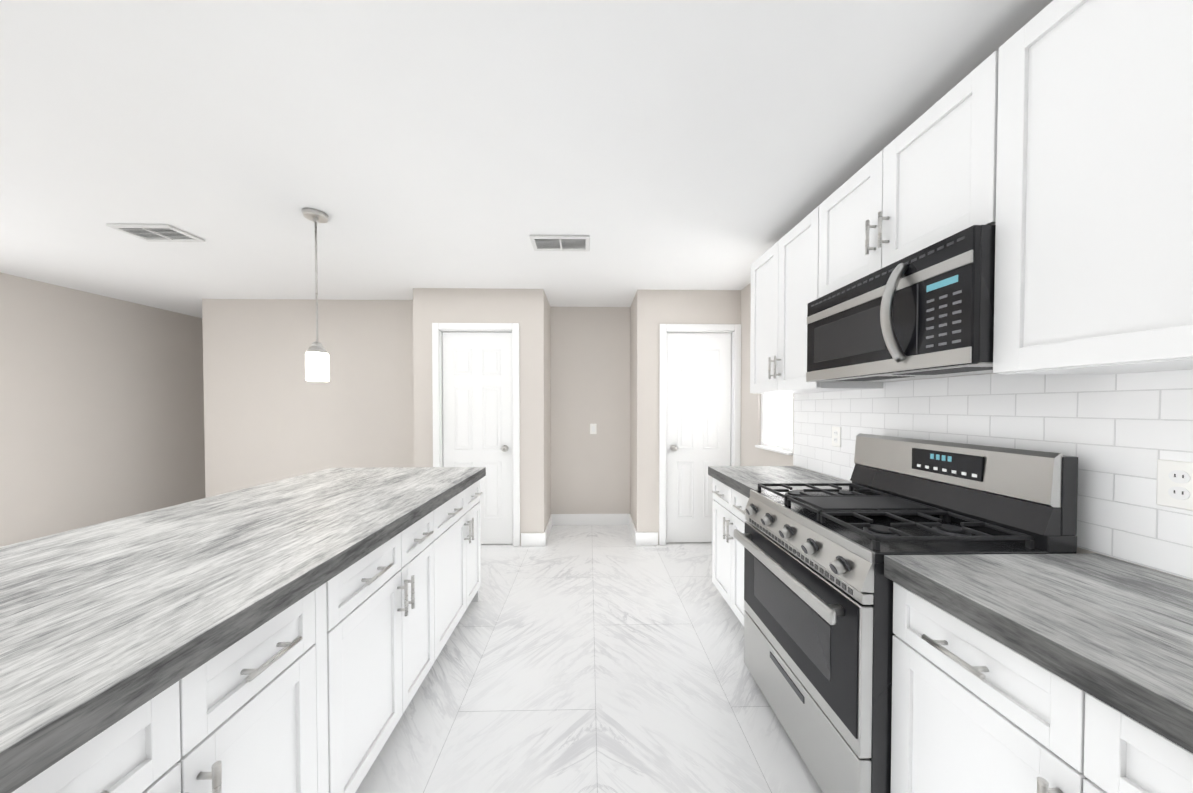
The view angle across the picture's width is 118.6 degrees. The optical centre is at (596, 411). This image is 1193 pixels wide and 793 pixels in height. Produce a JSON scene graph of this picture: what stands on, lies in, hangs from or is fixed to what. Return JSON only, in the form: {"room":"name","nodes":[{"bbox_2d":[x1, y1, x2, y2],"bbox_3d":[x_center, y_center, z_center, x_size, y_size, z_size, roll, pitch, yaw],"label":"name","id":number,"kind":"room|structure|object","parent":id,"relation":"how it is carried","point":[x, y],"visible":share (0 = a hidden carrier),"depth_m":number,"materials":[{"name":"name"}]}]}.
{"room":"kitchen","nodes":[
{"label":"kitchen","id":0,"kind":"room"},
{"bbox_2d":[0,272,205,546],"bbox_3d":[-4.950,0.098,0.839,0.120,2.440,8.300,0,1,-1],"label":"wall","id":1,"kind":"structure","parent":0,"point":[101,409],"depth_m":3.47,"materials":[{"name":"beige paint"}]},
{"bbox_2d":[202,299,413,497],"bbox_3d":[-2.901,0.052,3.758,2.335,2.440,0.120,0,1,-1],"label":"wall","id":2,"kind":"structure","parent":0,"point":[271,414],"depth_m":3.67,"materials":[{"name":"beige paint"}]},
{"bbox_2d":[0,0,1052,317],"bbox_3d":[-1.731,-1.173,0.883,6.520,0.100,8.500,0,1,-1],"label":"ceiling","id":3,"kind":"structure","parent":0,"point":[406,146],"depth_m":1.43,"materials":[{"name":"paint"}]},
{"bbox_2d":[106,224,204,241],"bbox_3d":[-2.789,-1.136,2.253,0.370,0.015,0.210,0,1,-1],"label":"ceiling vent","id":4,"kind":"object","parent":3,"relation":"in","point":[158,232],"visible":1,"depth_m":2.24,"materials":[{"name":"white metal"}]},
{"bbox_2d":[302,208,328,381],"bbox_3d":[-1.614,-0.659,2.044,0.124,0.961,0.124,0,1,-1],"label":"pendant light","id":5,"kind":"object","parent":3,"relation":"hanging from","point":[317,361],"visible":1,"depth_m":2.02,"materials":[{"name":"white glass"}]},
{"bbox_2d":[529,235,589,250],"bbox_3d":[-0.241,-1.138,2.394,0.390,0.015,0.210,0,1,-1],"label":"ceiling vent","id":6,"kind":"object","parent":3,"relation":"in","point":[560,242],"visible":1,"depth_m":2.38,"materials":[{"name":"white metal"}]},
{"bbox_2d":[413,288,740,545],"bbox_3d":[-0.177,0.053,3.690,3.100,2.440,0.640,0,1,-1],"label":"wall","id":7,"kind":"structure","parent":0,"point":[528,310],"depth_m":3.37,"materials":[{"name":"beige paint"}]},
{"bbox_2d":[432,323,519,545],"bbox_3d":[-1.135,0.220,3.387,0.811,2.112,0.149,0,1,-1],"label":"door","id":8,"kind":"structure","parent":7,"relation":"in","point":[475,394],"depth_m":3.38,"materials":[{"name":"white wood"}]},
{"bbox_2d":[543,514,552,545],"bbox_3d":[-0.498,1.211,3.651,0.016,0.125,0.571,0,1,-1],"label":"baseboard","id":9,"kind":"structure","parent":7,"relation":"attached to","point":[547,531],"depth_m":3.56,"materials":[{"name":"white wood"}]},
{"bbox_2d":[628,514,638,545],"bbox_3d":[0.376,1.211,3.669,0.016,0.125,0.571,0,1,-1],"label":"baseboard","id":10,"kind":"structure","parent":7,"relation":"attached to","point":[635,534],"depth_m":3.55,"materials":[{"name":"white wood"}]},
{"bbox_2d":[659,324,740,544],"bbox_3d":[0.989,0.219,3.430,0.778,2.112,0.149,0,1,-1],"label":"door","id":11,"kind":"structure","parent":7,"relation":"in","point":[700,404],"depth_m":3.42,"materials":[{"name":"white wood"}]},
{"bbox_2d":[355,525,822,792],"bbox_3d":[-1.731,1.367,0.924,6.520,0.100,8.500,0,1,-1],"label":"floor","id":12,"kind":"structure","parent":0,"point":[590,659],"depth_m":1.66,"materials":[{"name":"tile"}]},
{"bbox_2d":[0,475,485,792],"bbox_3d":[-1.214,0.891,0.919,0.994,0.853,2.985,0,1,-1],"label":"kitchen island","id":13,"kind":"object","parent":12,"relation":"on","point":[291,635],"depth_m":0.93,"materials":[{"name":"white wood"}]},
{"bbox_2d":[0,467,485,790],"bbox_3d":[-1.251,0.434,0.889,1.040,0.060,3.080,0,1,-1],"label":"island countertop","id":14,"kind":"structure","parent":13,"relation":"on","point":[96,618],"depth_m":0.85,"materials":[{"name":"white stone"}]},
{"bbox_2d":[708,466,851,625],"bbox_3d":[1.087,0.841,2.132,0.630,0.914,0.712,0,1,-1],"label":"base cabinet","id":15,"kind":"object","parent":12,"relation":"on","point":[733,486],"visible":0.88,"depth_m":2.14,"materials":[{"name":"white wood"}]},
{"bbox_2d":[734,433,1077,792],"bbox_3d":[1.041,0.711,1.389,0.734,1.198,0.759,0,1,-1],"label":"range","id":16,"kind":"object","parent":12,"relation":"on","point":[818,616],"visible":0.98,"depth_m":1.18,"materials":[{"name":"silver metal"}]},
{"bbox_2d":[891,585,1192,792],"bbox_3d":[1.136,0.896,0.594,0.591,0.853,0.832,0,1,-1],"label":"base cabinet","id":17,"kind":"object","parent":12,"relation":"on","point":[1042,673],"depth_m":0.75,"materials":[{"name":"white wood"}]},
{"bbox_2d":[884,553,1192,756],"bbox_3d":[1.132,0.445,0.190,0.617,0.060,1.628,0,1,-1],"label":"countertop","id":18,"kind":"structure","parent":17,"relation":"on","point":[1115,631],"depth_m":0.71,"materials":[{"name":"grey stone"}]},
{"bbox_2d":[550,307,629,513],"bbox_3d":[-0.069,0.048,4.022,0.890,2.440,0.110,0,1,-1],"label":"wall","id":19,"kind":"structure","parent":0,"point":[590,366],"depth_m":3.97,"materials":[{"name":"beige paint"}]},
{"bbox_2d":[553,514,627,524],"bbox_3d":[-0.067,1.206,3.978,0.890,0.125,0.016,0,1,-1],"label":"baseboard","id":20,"kind":"structure","parent":19,"relation":"attached to","point":[558,519],"depth_m":3.97,"materials":[{"name":"white wood"}]},
{"bbox_2d":[590,424,596,433],"bbox_3d":[-0.035,0.189,3.963,0.072,0.116,0.013,0,1,-1],"label":"light switch","id":21,"kind":"object","parent":19,"relation":"attached to","point":[593,428],"visible":1,"depth_m":3.96,"materials":[{"name":"white plastic"}]},
{"bbox_2d":[740,283,1192,580],"bbox_3d":[1.488,0.096,0.969,0.120,2.440,8.300,0,1,-1],"label":"wall","id":22,"kind":"structure","parent":0,"point":[751,454],"depth_m":3.20,"materials":[{"name":"beige paint"}]},
{"bbox_2d":[755,394,792,454],"bbox_3d":[1.414,-0.233,2.772,0.105,1.074,0.514,0,1,-1],"label":"window","id":23,"kind":"structure","parent":22,"relation":"in","point":[777,423],"depth_m":2.81,"materials":[{"name":"white"}]},
{"bbox_2d":[750,206,882,393],"bbox_3d":[1.217,-0.567,2.092,0.370,0.890,0.722,0,1,-1],"label":"upper cabinet","id":24,"kind":"object","parent":22,"relation":"attached to","point":[784,278],"visible":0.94,"depth_m":2.02,"materials":[{"name":"white wood"}]},
{"bbox_2d":[818,51,998,297],"bbox_3d":[1.232,-0.764,1.350,0.370,0.472,0.749,0,1,-1],"label":"upper cabinet","id":25,"kind":"object","parent":22,"relation":"attached to","point":[927,178],"visible":0.54,"depth_m":1.20,"materials":[{"name":"white wood"}]},
{"bbox_2d":[806,225,995,381],"bbox_3d":[1.186,-0.331,1.356,0.461,0.384,0.749,0,1,-1],"label":"over-the-range microwave","id":26,"kind":"object","parent":25,"relation":"attached to","point":[926,312],"visible":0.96,"depth_m":1.17,"materials":[{"name":"black metal"}]},
{"bbox_2d":[793,369,1192,579],"bbox_3d":[1.427,0.134,0.943,0.002,0.535,3.130,0,1,-1],"label":"tile backsplash","id":27,"kind":"structure","parent":22,"relation":"attached to","point":[1118,435],"depth_m":1.04,"materials":[{"name":"white tile"}]},
{"bbox_2d":[832,426,840,446],"bbox_3d":[1.398,0.144,2.068,0.008,0.116,0.072,0,1,-1],"label":"outlet","id":28,"kind":"object","parent":27,"relation":"attached to","point":[836,436],"visible":1,"depth_m":2.06,"materials":[{"name":"white plastic"}]},
{"bbox_2d":[1156,459,1192,510],"bbox_3d":[1.423,0.178,0.864,0.008,0.116,0.072,0,1,-1],"label":"outlet","id":29,"kind":"object","parent":27,"relation":"attached to","point":[1174,484],"visible":1,"depth_m":0.87,"materials":[{"name":"white plastic"}]},
{"bbox_2d":[993,0,1192,374],"bbox_3d":[1.268,-0.541,0.484,0.331,0.890,0.984,0,1,-1],"label":"upper cabinet","id":30,"kind":"object","parent":22,"relation":"attached to","point":[1094,232],"visible":1,"depth_m":0.77,"materials":[{"name":"white wood"}]}
]}

